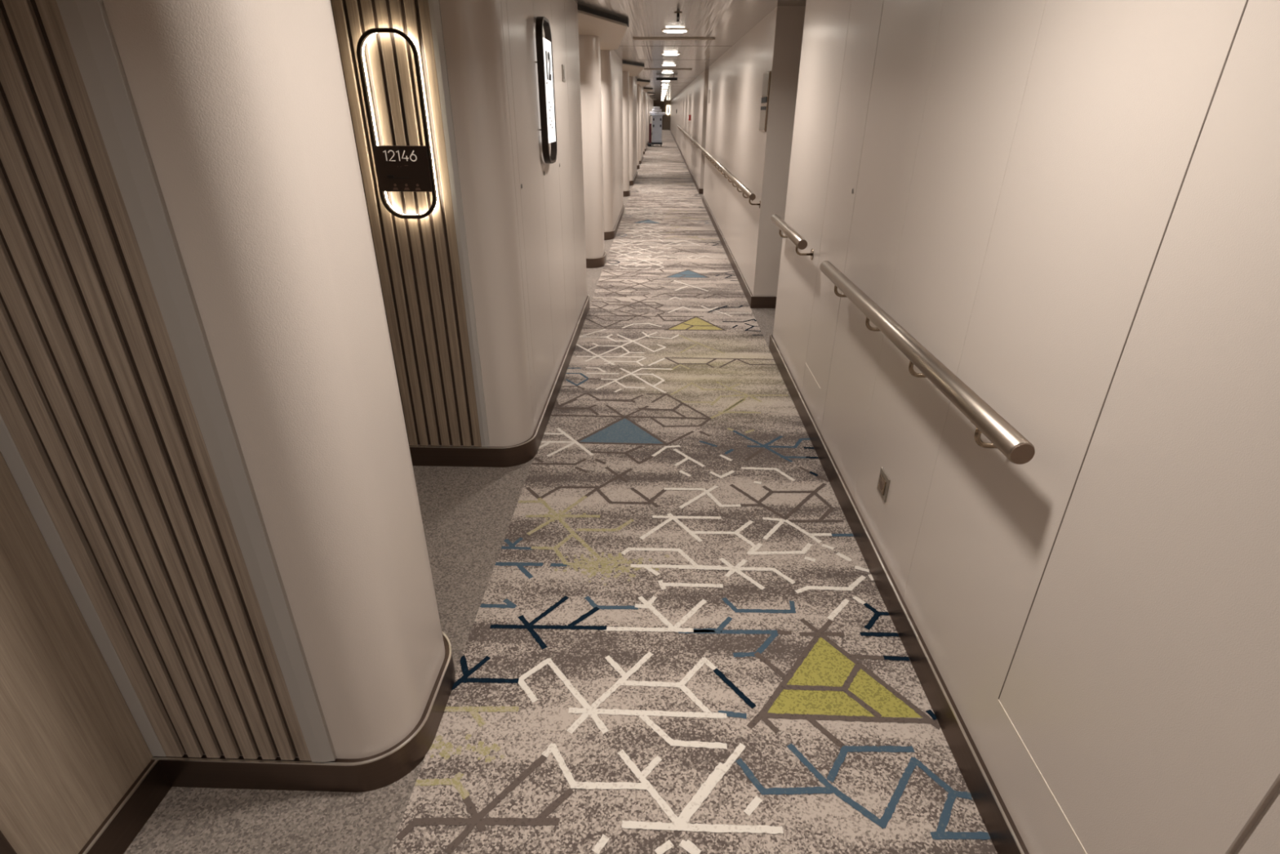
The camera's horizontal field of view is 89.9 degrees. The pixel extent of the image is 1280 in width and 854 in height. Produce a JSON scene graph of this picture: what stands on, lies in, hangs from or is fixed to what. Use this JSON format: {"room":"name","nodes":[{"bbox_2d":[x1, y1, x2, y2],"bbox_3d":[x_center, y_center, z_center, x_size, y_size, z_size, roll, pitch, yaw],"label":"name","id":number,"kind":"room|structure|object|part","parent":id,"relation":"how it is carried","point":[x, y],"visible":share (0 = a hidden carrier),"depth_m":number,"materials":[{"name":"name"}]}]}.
{"room":"ship interior","nodes":[
{"label":"ship interior","id":0,"kind":"room"},
{"bbox_2d":[0,450,154,853],"bbox_3d":[-0.471,-11.834,24.855,0.120,2.180,65.000,1,26,1],"label":"wall","id":1,"kind":"structure","parent":0,"point":[72,746],"depth_m":1.29,"materials":[{"name":"brown wood"}]},
{"bbox_2d":[0,830,17,853],"bbox_3d":[-1.254,0.345,0.407,0.104,2.050,1.050,1,26,1],"label":"door","id":2,"kind":"structure","parent":1,"relation":"in","point":[6,847],"depth_m":1.20,"materials":[{"name":"brown wood"}]},
{"bbox_2d":[78,757,172,853],"bbox_3d":[-1.181,0.918,1.443,0.018,0.105,0.303,1,26,1],"label":"baseboard","id":3,"kind":"structure","parent":1,"relation":"attached to","point":[125,821],"depth_m":1.48,"materials":[{"name":"brown wood"}]},
{"bbox_2d":[622,63,643,76],"bbox_3d":[-0.369,-6.424,11.539,0.910,0.037,3.970,1,26,1],"label":"trim","id":4,"kind":"structure","parent":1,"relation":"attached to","point":[633,70],"depth_m":11.03,"materials":[{"name":"beige paint"}]},
{"bbox_2d":[636,80,649,86],"bbox_3d":[-0.181,-9.294,17.334,0.910,0.037,3.510,1,26,1],"label":"trim","id":5,"kind":"structure","parent":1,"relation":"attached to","point":[641,83],"depth_m":16.91,"materials":[{"name":"beige paint"}]},
{"bbox_2d":[643,88,652,92],"bbox_3d":[0.011,-12.222,23.247,0.910,0.037,3.710,1,26,1],"label":"trim","id":6,"kind":"structure","parent":1,"relation":"attached to","point":[645,90],"depth_m":22.57,"materials":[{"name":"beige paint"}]},
{"bbox_2d":[102,0,444,759],"bbox_3d":[-0.869,-0.179,1.322,0.613,2.180,0.440,1,26,1],"label":"wall","id":7,"kind":"structure","parent":0,"point":[242,108],"depth_m":1.16,"materials":[{"name":"beige paint"}]},
{"bbox_2d":[0,0,336,762],"bbox_3d":[-0.957,-0.126,1.097,0.447,2.071,0.014,1,26,1],"label":"wall panel","id":8,"kind":"object","parent":7,"relation":"attached to","point":[119,440],"visible":1,"depth_m":1.15,"materials":[{"name":"brown wood"}]},
{"bbox_2d":[151,631,455,791],"bbox_3d":[-0.864,0.751,1.782,0.631,0.105,0.476,1,26,1],"label":"baseboard","id":9,"kind":"structure","parent":7,"relation":"attached to","point":[380,770],"depth_m":1.58,"materials":[{"name":"brown wood"}]},
{"bbox_2d":[123,154,775,853],"bbox_3d":[1.196,-10.829,25.410,3.600,0.100,65.200,1,26,1],"label":"floor","id":10,"kind":"structure","parent":0,"point":[467,513],"depth_m":1.58,"materials":[{"name":"grey carpet"}]},
{"bbox_2d":[389,129,997,853],"bbox_3d":[0.895,-10.795,25.218,1.383,0.006,65.192,1,26,1],"label":"carpet runner","id":11,"kind":"object","parent":10,"relation":"on","point":[682,638],"visible":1,"depth_m":2.06,"materials":[{"name":"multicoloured carpet"}]},
{"bbox_2d":[648,114,662,146],"bbox_3d":[0.707,-13.569,29.338,0.670,1.309,1.240,1,26,1],"label":"cart","id":12,"kind":"object","parent":11,"relation":"on","point":[656,119],"visible":0.98,"depth_m":29.04,"materials":[{"name":"grey metal"}]},
{"bbox_2d":[649,111,657,115],"bbox_3d":[0.615,-14.211,29.029,0.360,0.106,0.550,1,26,1],"label":"linens","id":13,"kind":"object","parent":12,"relation":"on","point":[651,113],"visible":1,"depth_m":28.78,"materials":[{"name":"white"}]},
{"bbox_2d":[652,109,661,111],"bbox_3d":[0.766,-14.316,28.995,0.420,0.105,0.510,1,26,1],"label":"linens","id":14,"kind":"object","parent":13,"relation":"on","point":[653,110],"visible":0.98,"depth_m":28.76,"materials":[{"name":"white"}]},
{"bbox_3d":[0.772,-13.481,29.015,0.360,1.000,0.015,1,26,1],"label":"door","id":15,"kind":"part","parent":12,"relation":"part of","materials":[{"name":"grey metal"}]},
{"bbox_2d":[408,0,586,446],"bbox_3d":[-0.789,-1.402,3.791,0.613,2.180,2.730,1,26,1],"label":"wall","id":16,"kind":"structure","parent":0,"point":[526,251],"depth_m":2.83,"materials":[{"name":"beige paint"}]},
{"bbox_2d":[330,0,489,446],"bbox_3d":[-0.895,-0.841,2.540,0.390,2.071,0.014,1,26,1],"label":"wall panel","id":17,"kind":"object","parent":16,"relation":"attached to","point":[423,264],"visible":0.8,"depth_m":2.56,"materials":[{"name":"brown wood"}]},
{"bbox_2d":[356,27,437,218],"bbox_3d":[-0.891,-1.103,2.372,0.215,0.635,0.048,1,26,1],"label":"illuminated sign","id":18,"kind":"object","parent":17,"relation":"attached to","point":[398,168],"visible":1,"depth_m":2.40,"materials":[{"name":"brown metal"}]},
{"bbox_3d":[-0.891,-0.975,2.422,0.200,0.161,0.023,1,26,1],"label":"number plate","id":19,"kind":"part","parent":18,"relation":"part of","materials":[{"name":"black"}]},
{"bbox_3d":[-0.717,-0.838,2.536,0.035,2.071,0.014,1,26,1],"label":"metal trim","id":20,"kind":"part","parent":17,"relation":"part of","materials":[{"name":"grey"}]},
{"bbox_2d":[408,294,589,466],"bbox_3d":[-0.783,-0.472,4.252,0.631,0.105,2.766,1,26,1],"label":"baseboard","id":21,"kind":"structure","parent":16,"relation":"attached to","point":[523,452],"depth_m":3.03,"materials":[{"name":"brown wood"}]},
{"bbox_2d":[535,16,556,163],"bbox_3d":[-0.471,-1.676,3.221,0.040,0.645,0.300,1,26,1],"label":"illuminated sign","id":22,"kind":"object","parent":16,"relation":"attached to","point":[544,62],"visible":1,"depth_m":3.17,"materials":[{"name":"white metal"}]},
{"bbox_3d":[-0.462,-1.685,3.229,0.014,0.460,0.273,1,26,1],"label":"lit panel","id":23,"kind":"part","parent":22,"relation":"part of","materials":[{"name":"white plastic"}]},
{"bbox_2d":[561,64,565,82],"bbox_3d":[-0.462,-2.145,3.887,0.010,0.090,0.090,1,26,1],"label":"tag","id":24,"kind":"object","parent":16,"relation":"attached to","point":[562,65],"visible":1,"depth_m":3.87,"materials":[{"name":"silver metal"}]},
{"bbox_2d":[577,4,628,26],"bbox_3d":[-0.247,-3.186,4.978,0.072,0.030,1.122,9,28,17],"label":"trim","id":25,"kind":"structure","parent":16,"relation":"attached to","point":[582,8],"depth_m":4.85,"materials":[{"name":"black"}]},
{"bbox_2d":[578,35,604,257],"bbox_3d":[-0.698,-2.779,6.573,0.613,2.180,0.440,1,26,1],"label":"wall","id":26,"kind":"structure","parent":0,"point":[588,45],"depth_m":6.34,"materials":[{"name":"beige paint"}]},
{"bbox_2d":[586,250,606,268],"bbox_3d":[-0.693,-1.849,7.033,0.631,0.105,0.476,1,26,1],"label":"baseboard","id":27,"kind":"structure","parent":26,"relation":"attached to","point":[591,263],"depth_m":6.84,"materials":[{"name":"brown wood"}]},
{"bbox_2d":[600,49,623,231],"bbox_3d":[-0.618,-4.005,9.050,0.613,2.180,2.670,1,26,1],"label":"wall","id":28,"kind":"structure","parent":0,"point":[611,83],"depth_m":8.15,"materials":[{"name":"beige paint"}]},
{"bbox_2d":[577,9,626,49],"bbox_3d":[-0.550,-3.658,5.954,0.910,0.037,3.180,1,26,1],"label":"trim","id":29,"kind":"structure","parent":28,"relation":"attached to","point":[611,33],"depth_m":5.46,"materials":[{"name":"beige paint"}]},
{"bbox_2d":[604,204,624,239],"bbox_3d":[-0.613,-3.075,9.510,0.631,0.105,2.706,1,26,1],"label":"baseboard","id":30,"kind":"structure","parent":28,"relation":"attached to","point":[609,235],"depth_m":8.51,"materials":[{"name":"brown wood"}]},
{"bbox_2d":[622,61,644,66],"bbox_3d":[-0.078,-5.777,10.209,0.072,0.030,1.122,9,28,17],"label":"trim","id":31,"kind":"structure","parent":28,"relation":"attached to","point":[623,62],"depth_m":10.09,"materials":[{"name":"black"}]},
{"bbox_2d":[622,71,629,191],"bbox_3d":[-0.516,-5.560,12.189,0.613,2.180,0.440,1,26,1],"label":"wall","id":32,"kind":"structure","parent":0,"point":[625,75],"depth_m":12.01,"materials":[{"name":"beige paint"}]},
{"bbox_2d":[622,188,630,196],"bbox_3d":[-0.511,-4.630,12.649,0.631,0.105,0.476,1,26,1],"label":"baseboard","id":33,"kind":"structure","parent":32,"relation":"attached to","point":[626,193],"depth_m":12.47,"materials":[{"name":"brown wood"}]},
{"bbox_2d":[629,76,636,180],"bbox_3d":[-0.424,-6.962,15.020,0.613,2.180,2.740,1,26,1],"label":"wall","id":34,"kind":"structure","parent":0,"point":[633,81],"depth_m":14.13,"materials":[{"name":"beige paint"}]},
{"bbox_2d":[629,170,637,186],"bbox_3d":[-0.419,-6.032,15.480,0.631,0.105,2.776,1,26,1],"label":"baseboard","id":35,"kind":"structure","parent":34,"relation":"attached to","point":[631,182],"depth_m":14.44,"materials":[{"name":"brown metal"}]},
{"bbox_2d":[636,84,639,164],"bbox_3d":[-0.328,-8.421,17.967,0.613,2.180,0.440,1,26,1],"label":"wall","id":36,"kind":"structure","parent":0,"point":[637,85],"depth_m":17.79,"materials":[{"name":"beige paint"}]},
{"bbox_2d":[639,86,643,160],"bbox_3d":[-0.239,-9.787,20.726,0.613,2.180,3.000,1,26,1],"label":"wall","id":37,"kind":"structure","parent":0,"point":[641,88],"depth_m":19.82,"materials":[{"name":"beige paint"}]},
{"bbox_2d":[643,90,644,151],"bbox_3d":[-0.133,-11.393,23.968,0.613,2.180,0.440,1,26,1],"label":"wall","id":38,"kind":"structure","parent":0,"point":[643,91],"depth_m":23.81,"materials":[{"name":"beige paint"}]},
{"bbox_2d":[644,92,647,148],"bbox_3d":[-0.045,-12.737,26.683,0.613,2.180,2.900,1,26,1],"label":"wall","id":39,"kind":"structure","parent":0,"point":[646,93],"depth_m":25.94,"materials":[{"name":"beige paint"}]},
{"bbox_2d":[646,94,648,143],"bbox_3d":[0.056,-14.276,29.791,0.613,2.180,0.440,1,26,1],"label":"wall","id":40,"kind":"structure","parent":0,"point":[647,95],"depth_m":29.70,"materials":[{"name":"beige paint"}]},
{"bbox_2d":[647,95,649,141],"bbox_3d":[0.142,-15.598,32.460,0.613,2.180,2.800,1,26,1],"label":"wall","id":41,"kind":"structure","parent":0,"point":[648,95],"depth_m":31.67,"materials":[{"name":"beige paint"}]},
{"bbox_2d":[649,97,651,123],"bbox_3d":[0.329,-18.437,38.193,0.613,2.180,2.800,1,26,1],"label":"wall","id":42,"kind":"structure","parent":0,"point":[650,98],"depth_m":37.04,"materials":[{"name":"beige paint"}]},
{"bbox_2d":[651,99,652,132],"bbox_3d":[0.509,-21.187,43.747,0.613,2.180,2.800,1,26,1],"label":"wall","id":43,"kind":"structure","parent":0,"point":[651,100],"depth_m":43.30,"materials":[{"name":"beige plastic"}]},
{"bbox_2d":[653,101,671,129],"bbox_3d":[2.145,-26.290,53.950,3.600,2.280,0.100,1,26,1],"label":"wall","id":44,"kind":"structure","parent":0,"point":[666,117],"depth_m":53.92,"materials":[{"name":"brown wood"}]},
{"bbox_2d":[654,103,663,129],"bbox_3d":[1.600,-26.156,53.957,0.755,2.030,0.034,1,26,1],"label":"door","id":45,"kind":"structure","parent":44,"relation":"in","point":[660,105],"depth_m":53.68,"materials":[{"name":"brown wood"}]},
{"bbox_2d":[666,105,670,115],"bbox_3d":[2.364,-26.575,53.716,0.300,0.750,0.050,1,26,1],"label":"illuminated sign","id":46,"kind":"object","parent":44,"relation":"attached to","point":[667,109],"visible":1,"depth_m":53.70,"materials":[{"name":"white plastic"}]},
{"bbox_2d":[573,0,806,101],"bbox_3d":[1.205,-12.872,24.398,3.600,0.100,65.200,1,26,1],"label":"ceiling","id":47,"kind":"structure","parent":0,"point":[726,21],"depth_m":5.88,"materials":[{"name":"beige paint"}]},
{"bbox_2d":[656,75,677,79],"bbox_3d":[0.588,-7.651,14.054,0.460,0.080,0.060,1,26,1],"label":"sign","id":48,"kind":"object","parent":47,"relation":"hanging from","point":[660,77],"visible":1,"depth_m":14.03,"materials":[{"name":"black"}]},
{"bbox_2d":[644,68,692,70],"bbox_3d":[0.504,-6.484,11.621,0.870,0.012,0.100,1,26,1],"label":"ceiling vent","id":49,"kind":"object","parent":47,"relation":"in","point":[644,68],"visible":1,"depth_m":11.58,"materials":[{"name":"metal"}]},
{"bbox_2d":[661,64,676,66],"bbox_3d":[0.471,-5.904,10.457,0.256,0.018,0.256,1,26,1],"label":"recessed light","id":50,"kind":"object","parent":47,"relation":"in","point":[661,64],"visible":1,"depth_m":10.40,"materials":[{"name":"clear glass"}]},
{"bbox_2d":[661,53,680,55],"bbox_3d":[0.405,-4.884,8.397,0.256,0.018,0.256,1,26,1],"label":"recessed light","id":51,"kind":"object","parent":47,"relation":"in","point":[664,54],"visible":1,"depth_m":8.33,"materials":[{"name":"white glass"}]},
{"bbox_2d":[662,53,679,55],"bbox_3d":[0.405,-4.883,8.398,0.216,0.014,0.216,1,26,1],"label":"diffuser","id":52,"kind":"object","parent":51,"relation":"attached to","point":[663,54],"depth_m":8.36,"materials":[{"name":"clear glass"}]},
{"bbox_2d":[632,38,715,39],"bbox_3d":[0.352,-4.008,6.622,0.850,0.012,0.100,1,26,1],"label":"ceiling vent","id":53,"kind":"object","parent":47,"relation":"in","point":[633,38],"visible":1,"depth_m":6.59,"materials":[{"name":"metal"}]},
{"bbox_2d":[661,28,688,33],"bbox_3d":[0.325,-3.664,5.934,0.256,0.018,0.256,1,26,1],"label":"recessed light","id":54,"kind":"object","parent":47,"relation":"in","point":[668,30],"visible":1,"depth_m":5.87,"materials":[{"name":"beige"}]},
{"bbox_2d":[663,30,686,33],"bbox_3d":[0.325,-3.663,5.934,0.216,0.014,0.216,1,26,1],"label":"diffuser","id":55,"kind":"object","parent":54,"relation":"attached to","point":[666,31],"depth_m":5.88,"materials":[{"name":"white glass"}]},
{"bbox_2d":[674,12,682,22],"bbox_3d":[0.290,-3.114,4.868,0.060,0.058,0.060,1,26,1],"label":"sprinkler","id":56,"kind":"object","parent":47,"relation":"attached to","point":[677,13],"visible":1,"depth_m":4.86,"materials":[{"name":"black metal"}]},
{"bbox_2d":[670,0,1279,853],"bbox_3d":[2.210,-11.790,24.790,1.200,2.180,65.000,1,26,1],"label":"wall","id":57,"kind":"structure","parent":0,"point":[1015,170],"depth_m":1.29,"materials":[{"name":"beige paint"}]},
{"bbox_2d":[619,45,688,46],"bbox_3d":[0.359,-4.405,7.408,1.412,0.003,0.002,1,26,1],"label":"trim","id":58,"kind":"structure","parent":57,"relation":"attached to","point":[620,46],"depth_m":7.41,"materials":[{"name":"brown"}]},
{"bbox_2d":[650,59,693,60],"bbox_3d":[0.426,-5.425,9.468,1.412,0.003,0.002,1,26,1],"label":"trim","id":59,"kind":"structure","parent":57,"relation":"attached to","point":[651,60],"depth_m":9.47,"materials":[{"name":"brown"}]},
{"bbox_2d":[670,129,703,194],"bbox_3d":[2.469,-15.008,33.626,1.218,0.105,46.336,1,26,1],"label":"baseboard","id":60,"kind":"structure","parent":57,"relation":"attached to","point":[700,191],"depth_m":16.28,"materials":[{"name":"brown metal"}]},
{"bbox_2d":[676,124,760,208],"bbox_3d":[1.275,-7.348,16.303,0.110,0.129,25.204,1,26,1],"label":"handrail","id":61,"kind":"object","parent":57,"relation":"attached to","point":[749,194],"visible":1,"depth_m":6.75,"materials":[{"name":"metal"}]},
{"bbox_2d":[702,195,776,308],"bbox_3d":[1.659,-2.656,8.684,1.218,0.105,7.226,1,26,1],"label":"baseboard","id":62,"kind":"structure","parent":57,"relation":"attached to","point":[754,302],"depth_m":6.09,"materials":[{"name":"brown wood"}]},
{"bbox_2d":[759,71,771,132],"bbox_3d":[0.967,-2.520,4.972,0.016,0.410,0.320,1,26,1],"label":"wall sign","id":63,"kind":"object","parent":57,"relation":"attached to","point":[766,76],"visible":1,"depth_m":4.92,"materials":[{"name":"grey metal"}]},
{"bbox_2d":[770,213,813,260],"bbox_3d":[0.864,-1.080,3.646,0.110,0.129,0.884,1,26,1],"label":"handrail","id":64,"kind":"object","parent":57,"relation":"attached to","point":[799,242],"visible":1,"depth_m":3.42,"materials":[{"name":"metal"}]},
{"bbox_3d":[0.834,-1.115,3.629,0.051,0.051,0.880,1,26,1],"label":"rail","id":65,"kind":"part","parent":64,"relation":"part of","materials":[{"name":"metal"}]},
{"bbox_2d":[876,466,890,502],"bbox_3d":[0.859,0.203,2.267,0.011,0.090,0.090,1,26,1],"label":"wall socket","id":66,"kind":"object","parent":57,"relation":"attached to","point":[883,483],"visible":1,"depth_m":2.25,"materials":[{"name":"silver metal"}]},
{"bbox_3d":[0.856,0.203,2.267,0.004,0.056,0.056,1,26,1],"label":"frame","id":67,"kind":"part","parent":66,"relation":"part of","materials":[{"name":"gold metal"}]},
{"bbox_2d":[768,334,1029,853],"bbox_3d":[1.387,1.484,0.322,1.218,0.105,9.376,1,26,1],"label":"baseboard","id":68,"kind":"structure","parent":57,"relation":"attached to","point":[1004,834],"depth_m":1.89,"materials":[{"name":"brown metal"}]},
{"bbox_2d":[819,260,1035,464],"bbox_3d":[0.812,-0.287,2.045,0.110,0.129,1.699,1,26,1],"label":"handrail","id":69,"kind":"object","parent":57,"relation":"attached to","point":[1002,436],"visible":1,"depth_m":1.59,"materials":[{"name":"metal"}]},
{"bbox_2d":[997,698,1087,853],"bbox_3d":[0.831,0.753,1.264,0.002,0.002,0.524,1,26,1],"label":"trim","id":70,"kind":"structure","parent":57,"relation":"attached to","point":[997,699],"depth_m":1.32,"materials":[{"name":"beige"}]},
{"bbox_2d":[998,0,1248,699],"bbox_3d":[0.842,-0.211,1.078,0.002,1.892,0.003,1,26,1],"label":"trim","id":71,"kind":"structure","parent":57,"relation":"attached to","point":[1246,1],"depth_m":1.08,"materials":[{"name":"brown"}]}
]}

